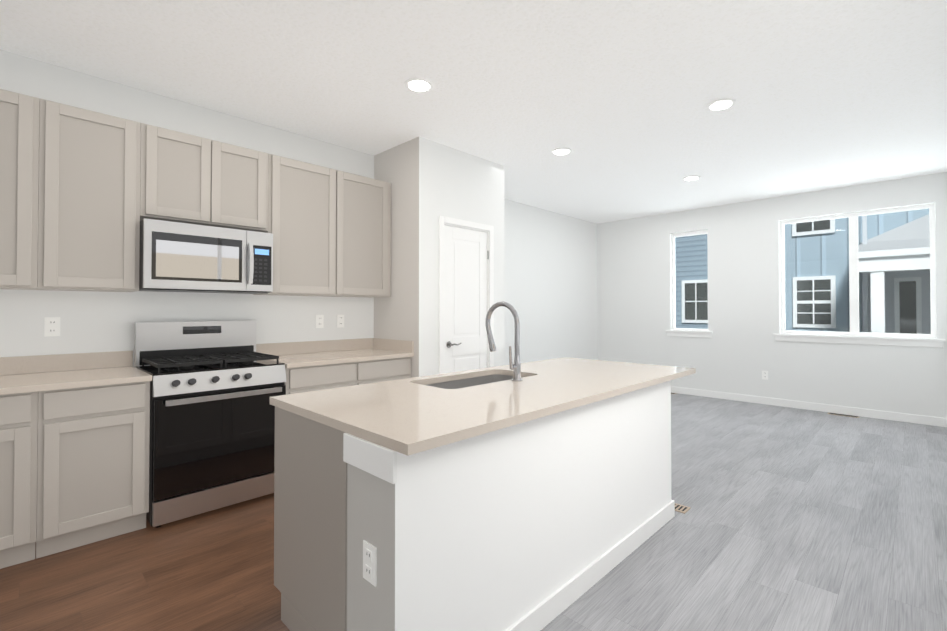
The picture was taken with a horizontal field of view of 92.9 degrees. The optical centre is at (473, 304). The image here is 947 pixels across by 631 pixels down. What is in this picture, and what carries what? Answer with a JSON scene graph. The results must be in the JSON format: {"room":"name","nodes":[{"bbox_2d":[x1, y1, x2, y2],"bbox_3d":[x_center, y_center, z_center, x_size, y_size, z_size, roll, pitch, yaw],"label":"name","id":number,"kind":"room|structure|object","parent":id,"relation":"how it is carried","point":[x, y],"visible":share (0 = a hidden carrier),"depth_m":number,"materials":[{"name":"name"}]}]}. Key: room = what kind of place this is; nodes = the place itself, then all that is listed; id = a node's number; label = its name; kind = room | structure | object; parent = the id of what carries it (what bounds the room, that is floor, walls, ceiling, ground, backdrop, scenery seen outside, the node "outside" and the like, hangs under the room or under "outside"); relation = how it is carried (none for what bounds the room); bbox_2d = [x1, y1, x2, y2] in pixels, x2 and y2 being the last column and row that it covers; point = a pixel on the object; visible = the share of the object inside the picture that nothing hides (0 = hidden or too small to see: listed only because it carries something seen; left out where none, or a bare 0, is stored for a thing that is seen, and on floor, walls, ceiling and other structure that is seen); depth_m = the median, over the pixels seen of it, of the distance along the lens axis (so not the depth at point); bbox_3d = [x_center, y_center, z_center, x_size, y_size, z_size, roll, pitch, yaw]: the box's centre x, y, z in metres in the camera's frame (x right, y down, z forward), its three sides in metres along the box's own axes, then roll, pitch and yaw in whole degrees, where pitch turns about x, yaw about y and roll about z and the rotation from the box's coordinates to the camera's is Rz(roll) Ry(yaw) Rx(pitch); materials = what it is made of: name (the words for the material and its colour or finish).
{"room":"kitchen","nodes":[
{"label":"kitchen","id":0,"kind":"room"},
{"bbox_2d":[0,49,607,366],"bbox_3d":[-1.322,-0.061,4.368,0.360,2.830,10.400,-1,-1,45],"label":"wall","id":1,"kind":"structure","parent":0,"point":[566,285],"depth_m":3.73,"materials":[{"name":"white paint"}]},
{"bbox_2d":[0,89,43,289],"bbox_3d":[-2.751,-0.627,2.432,0.325,1.076,0.568,-1,-1,45],"label":"upper cabinet","id":2,"kind":"object","parent":1,"relation":"attached to","point":[21,115],"depth_m":2.47,"materials":[{"name":"grey paint"}]},
{"bbox_2d":[44,317,59,336],"bbox_3d":[-2.610,0.140,2.792,0.009,0.118,0.072,-1,-1,45],"label":"electrical outlet","id":3,"kind":"object","parent":1,"relation":"attached to","point":[51,326],"visible":1,"depth_m":2.79,"materials":[{"name":"white plastic"}]},
{"bbox_2d":[40,100,143,291],"bbox_3d":[-2.388,-0.623,2.801,0.325,1.076,0.466,-1,-1,45],"label":"upper cabinet","id":4,"kind":"object","parent":1,"relation":"attached to","point":[84,193],"depth_m":2.69,"materials":[{"name":"grey paint"}]},
{"bbox_2d":[144,124,223,227],"bbox_3d":[-2.063,-0.859,3.134,0.325,0.596,0.460,-1,-1,45],"label":"upper cabinet","id":5,"kind":"object","parent":1,"relation":"attached to","point":[184,173],"depth_m":3.03,"materials":[{"name":"grey paint"}]},
{"bbox_2d":[139,218,272,293],"bbox_3d":[-1.896,-0.308,3.197,0.464,0.440,0.786,-1,-1,45],"label":"microwave","id":6,"kind":"object","parent":5,"relation":"attached to","point":[181,257],"visible":1,"depth_m":3.03,"materials":[{"name":"silver metal"}]},
{"bbox_2d":[224,143,271,232],"bbox_3d":[-1.828,-0.856,3.372,0.325,0.596,0.458,-1,-1,45],"label":"upper cabinet","id":7,"kind":"object","parent":1,"relation":"attached to","point":[247,172],"depth_m":3.32,"materials":[{"name":"grey paint"}]},
{"bbox_2d":[253,154,343,296],"bbox_3d":[-1.450,-0.611,3.754,0.325,1.076,0.620,-1,-1,45],"label":"upper cabinet","id":8,"kind":"object","parent":1,"relation":"attached to","point":[308,199],"depth_m":3.64,"materials":[{"name":"grey paint"}]},
{"bbox_2d":[316,315,323,327],"bbox_3d":[-1.379,0.155,4.043,0.009,0.118,0.072,-1,-1,45],"label":"electrical outlet","id":9,"kind":"object","parent":1,"relation":"attached to","point":[319,321],"visible":1,"depth_m":4.04,"materials":[{"name":"white plastic"}]},
{"bbox_2d":[337,315,343,327],"bbox_3d":[-1.236,0.157,4.189,0.009,0.118,0.072,-1,-1,45],"label":"electrical outlet","id":10,"kind":"object","parent":1,"relation":"attached to","point":[340,320],"visible":1,"depth_m":4.18,"materials":[{"name":"white plastic"}]},
{"bbox_2d":[344,172,390,297],"bbox_3d":[-1.100,-0.607,4.110,0.325,1.076,0.637,-1,-1,45],"label":"upper cabinet","id":11,"kind":"object","parent":1,"relation":"attached to","point":[367,201],"depth_m":4.04,"materials":[{"name":"grey paint"}]},
{"bbox_2d":[372,140,411,377],"bbox_3d":[-0.722,-0.063,4.272,0.570,2.830,0.110,-1,-1,45],"label":"wall","id":12,"kind":"structure","parent":0,"point":[391,316],"depth_m":4.18,"materials":[{"name":"white paint"}]},
{"bbox_2d":[412,136,507,377],"bbox_3d":[-0.114,-0.061,4.405,0.110,2.830,1.153,-1,-1,45],"label":"wall","id":13,"kind":"structure","parent":0,"point":[447,181],"depth_m":4.13,"materials":[{"name":"white paint"}]},
{"bbox_2d":[444,225,488,372],"bbox_3d":[-0.054,0.303,4.383,0.095,2.078,0.601,-1,-1,45],"label":"pantry door","id":14,"kind":"structure","parent":13,"relation":"in","point":[466,254],"depth_m":4.38,"materials":[{"name":"white wood"}]},
{"bbox_2d":[439,216,493,373],"bbox_3d":[-0.090,0.272,4.408,0.115,2.162,0.736,-1,-1,45],"label":"door frame","id":15,"kind":"structure","parent":13,"relation":"attached to","point":[444,220],"depth_m":4.34,"materials":[{"name":"white wood"}]},
{"bbox_2d":[0,393,946,630],"bbox_3d":[0.196,1.386,2.857,4.620,0.100,10.400,-1,-1,45],"label":"floor","id":16,"kind":"structure","parent":0,"point":[794,519],"depth_m":2.38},
{"bbox_2d":[0,391,39,568],"bbox_3d":[-2.642,0.887,2.307,0.630,0.884,0.566,-1,-1,45],"label":"base cabinet","id":17,"kind":"object","parent":16,"relation":"on","point":[19,412],"depth_m":2.25,"materials":[{"name":"grey paint"}]},
{"bbox_2d":[0,338,413,394],"bbox_3d":[-1.795,0.385,3.162,0.646,0.137,2.965,-1,-1,45],"label":"countertop","id":18,"kind":"structure","parent":17,"relation":"on","point":[27,374],"depth_m":2.90,"materials":[{"name":"stone"}]},
{"bbox_2d":[40,381,149,557],"bbox_3d":[-2.276,0.891,2.678,0.630,0.884,0.476,-1,-1,45],"label":"base cabinet","id":19,"kind":"object","parent":16,"relation":"on","point":[74,467],"depth_m":2.46,"materials":[{"name":"grey paint"}]},
{"bbox_2d":[134,320,285,527],"bbox_3d":[-1.797,0.731,3.100,0.678,1.215,0.774,-1,-1,45],"label":"range","id":20,"kind":"object","parent":16,"relation":"on","point":[215,386],"visible":0.92,"depth_m":2.90,"materials":[{"name":"silver metal"}]},
{"bbox_2d":[284,361,367,394],"bbox_3d":[-1.328,0.902,3.642,0.630,0.884,0.636,-1,-1,45],"label":"base cabinet","id":21,"kind":"object","parent":16,"relation":"on","point":[320,377],"depth_m":3.41,"materials":[{"name":"grey paint"}]},
{"bbox_2d":[368,357,410,383],"bbox_3d":[-0.983,0.907,3.992,0.630,0.884,0.625,-1,-1,45],"label":"base cabinet","id":22,"kind":"object","parent":16,"relation":"on","point":[382,370],"depth_m":3.82,"materials":[{"name":"grey paint"}]},
{"bbox_2d":[274,380,674,630],"bbox_3d":[0.191,0.888,2.397,0.912,0.884,2.140,-1,-1,45],"label":"kitchen island","id":23,"kind":"object","parent":16,"relation":"on","point":[539,524],"visible":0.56,"depth_m":1.71,"materials":[{"name":"white paint"}]},
{"bbox_2d":[363,540,376,586],"bbox_3d":[-0.329,0.819,1.424,0.072,0.118,0.009,-1,-1,45],"label":"electrical outlet","id":24,"kind":"object","parent":23,"relation":"attached to","point":[369,562],"visible":1,"depth_m":1.42,"materials":[{"name":"white plastic"}]},
{"bbox_2d":[270,357,695,455],"bbox_3d":[0.279,0.429,2.464,0.995,0.032,2.340,-1,-1,45],"label":"island countertop","id":25,"kind":"structure","parent":23,"relation":"on","point":[410,416],"depth_m":1.92,"materials":[{"name":"stone"}]},
{"bbox_2d":[427,374,522,388],"bbox_3d":[0.022,0.550,2.533,0.386,0.205,0.766,-1,-1,45],"label":"sink","id":26,"kind":"object","parent":25,"relation":"in","point":[468,382],"visible":0.06,"depth_m":2.75,"materials":[{"name":"silver metal"}]},
{"bbox_2d":[485,301,522,380],"bbox_3d":[0.150,0.199,2.487,0.258,0.428,0.102,-1,-1,45],"label":"faucet","id":27,"kind":"object","parent":25,"relation":"on","point":[516,367],"visible":1,"depth_m":2.43,"materials":[{"name":"silver metal"}]},
{"bbox_2d":[675,503,690,513],"bbox_3d":[1.284,1.334,3.008,0.280,0.006,0.110,-1,-1,45],"label":"floor vent","id":28,"kind":"object","parent":16,"relation":"in","point":[681,508],"visible":0.19,"depth_m":2.93,"materials":[{"name":"beige metal"}]},
{"bbox_2d":[827,412,859,417],"bbox_3d":[4.552,1.365,5.544,0.300,0.005,0.100,-1,-1,45],"label":"floor vent","id":29,"kind":"object","parent":16,"relation":"in","point":[843,415],"visible":0.96,"depth_m":5.52,"materials":[{"name":"beige metal"}]},
{"bbox_2d":[0,0,946,223],"bbox_3d":[0.196,-1.554,2.892,4.620,0.120,10.400,-1,-1,45],"label":"ceiling","id":30,"kind":"structure","parent":0,"point":[616,97],"depth_m":2.98,"materials":[{"name":"paint"}]},
{"bbox_2d":[405,77,432,92],"bbox_3d":[-0.371,-1.485,3.056,0.190,0.012,0.190,-1,-1,45],"label":"recessed light","id":31,"kind":"object","parent":30,"relation":"in","point":[418,84],"visible":0.98,"depth_m":3.04,"materials":[{"name":"white plastic"}]},
{"bbox_2d":[552,148,571,154],"bbox_3d":[0.849,-1.470,4.339,0.190,0.012,0.190,-1,-1,45],"label":"recessed light","id":32,"kind":"object","parent":30,"relation":"in","point":[561,151],"visible":0.94,"depth_m":4.32,"materials":[{"name":"white plastic"}]},
{"bbox_2d":[683,175,700,180],"bbox_3d":[2.525,-1.459,5.215,0.190,0.012,0.190,-1,-1,45],"label":"recessed light","id":33,"kind":"object","parent":30,"relation":"in","point":[691,178],"visible":1,"depth_m":5.20,"materials":[{"name":"white plastic"}]},
{"bbox_2d":[707,98,735,110],"bbox_3d":[1.840,-1.481,3.350,0.190,0.012,0.190,-1,-1,45],"label":"recessed light","id":34,"kind":"object","parent":30,"relation":"in","point":[721,104],"visible":0.96,"depth_m":3.33,"materials":[{"name":"white plastic"}]},
{"bbox_2d":[608,172,946,417],"bbox_3d":[3.791,-0.036,6.527,4.260,2.830,0.150,-1,-1,45],"label":"wall","id":35,"kind":"structure","parent":0,"point":[744,251],"depth_m":6.26,"materials":[{"name":"white paint"}]},
{"bbox_2d":[666,330,712,337],"bbox_3d":[3.317,0.452,6.917,0.680,0.094,0.119,-1,-1,45],"label":"window sill","id":36,"kind":"structure","parent":35,"relation":"attached to","point":[704,334],"depth_m":6.87,"materials":[{"name":"white wood"}]},
{"bbox_2d":[672,230,707,330],"bbox_3d":[3.377,-0.360,6.987,0.547,1.527,0.050,-1,-1,45],"label":"window","id":37,"kind":"structure","parent":35,"relation":"in","point":[695,233],"depth_m":7.05,"materials":[{"name":"white plastic"}]},
{"bbox_2d":[762,371,767,379],"bbox_3d":[4.005,0.975,6.192,0.072,0.118,0.009,-1,-1,45],"label":"electrical outlet","id":38,"kind":"object","parent":35,"relation":"attached to","point":[765,375],"visible":1,"depth_m":6.19,"materials":[{"name":"white plastic"}]},
{"bbox_2d":[671,386,946,426],"bbox_3d":[3.720,1.328,6.461,4.286,0.099,0.016,-1,-1,45],"label":"baseboard","id":39,"kind":"structure","parent":35,"relation":"attached to","point":[908,418],"depth_m":5.74,"materials":[{"name":"white wood"}]},
{"bbox_2d":[780,204,936,337],"bbox_3d":[4.737,-0.374,5.647,1.478,1.532,0.054,-1,-1,45],"label":"window","id":40,"kind":"structure","parent":35,"relation":"in","point":[854,284],"depth_m":5.60,"materials":[{"name":"white plastic"}]},
{"bbox_2d":[773,334,945,347],"bbox_3d":[4.678,0.441,5.578,1.611,0.094,0.119,-1,-1,45],"label":"window sill","id":41,"kind":"structure","parent":35,"relation":"attached to","point":[916,342],"depth_m":5.46,"materials":[{"name":"white wood"}]},
{"label":"outside","id":42,"kind":"structure","parent":0,"visible":0},
{"bbox_3d":[16.587,2.003,16.886,50.000,0.100,32.500,-1,-1,45],"label":"ground","id":43,"kind":"structure","parent":42,"visible":0},
{"bbox_2d":[675,209,936,333],"bbox_3d":[8.648,-2.342,11.007,21.000,8.450,6.090,-1,-1,45],"label":"house","id":44,"kind":"structure","parent":43,"relation":"on","point":[837,275],"depth_m":8.68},
{"bbox_2d":[858,214,935,332],"bbox_3d":[8.201,-0.570,6.610,3.900,4.800,2.145,-1,-1,45],"label":"house","id":45,"kind":"structure","parent":43,"relation":"on","point":[896,240],"depth_m":7.06,"materials":[{"name":"grey"}]}
]}

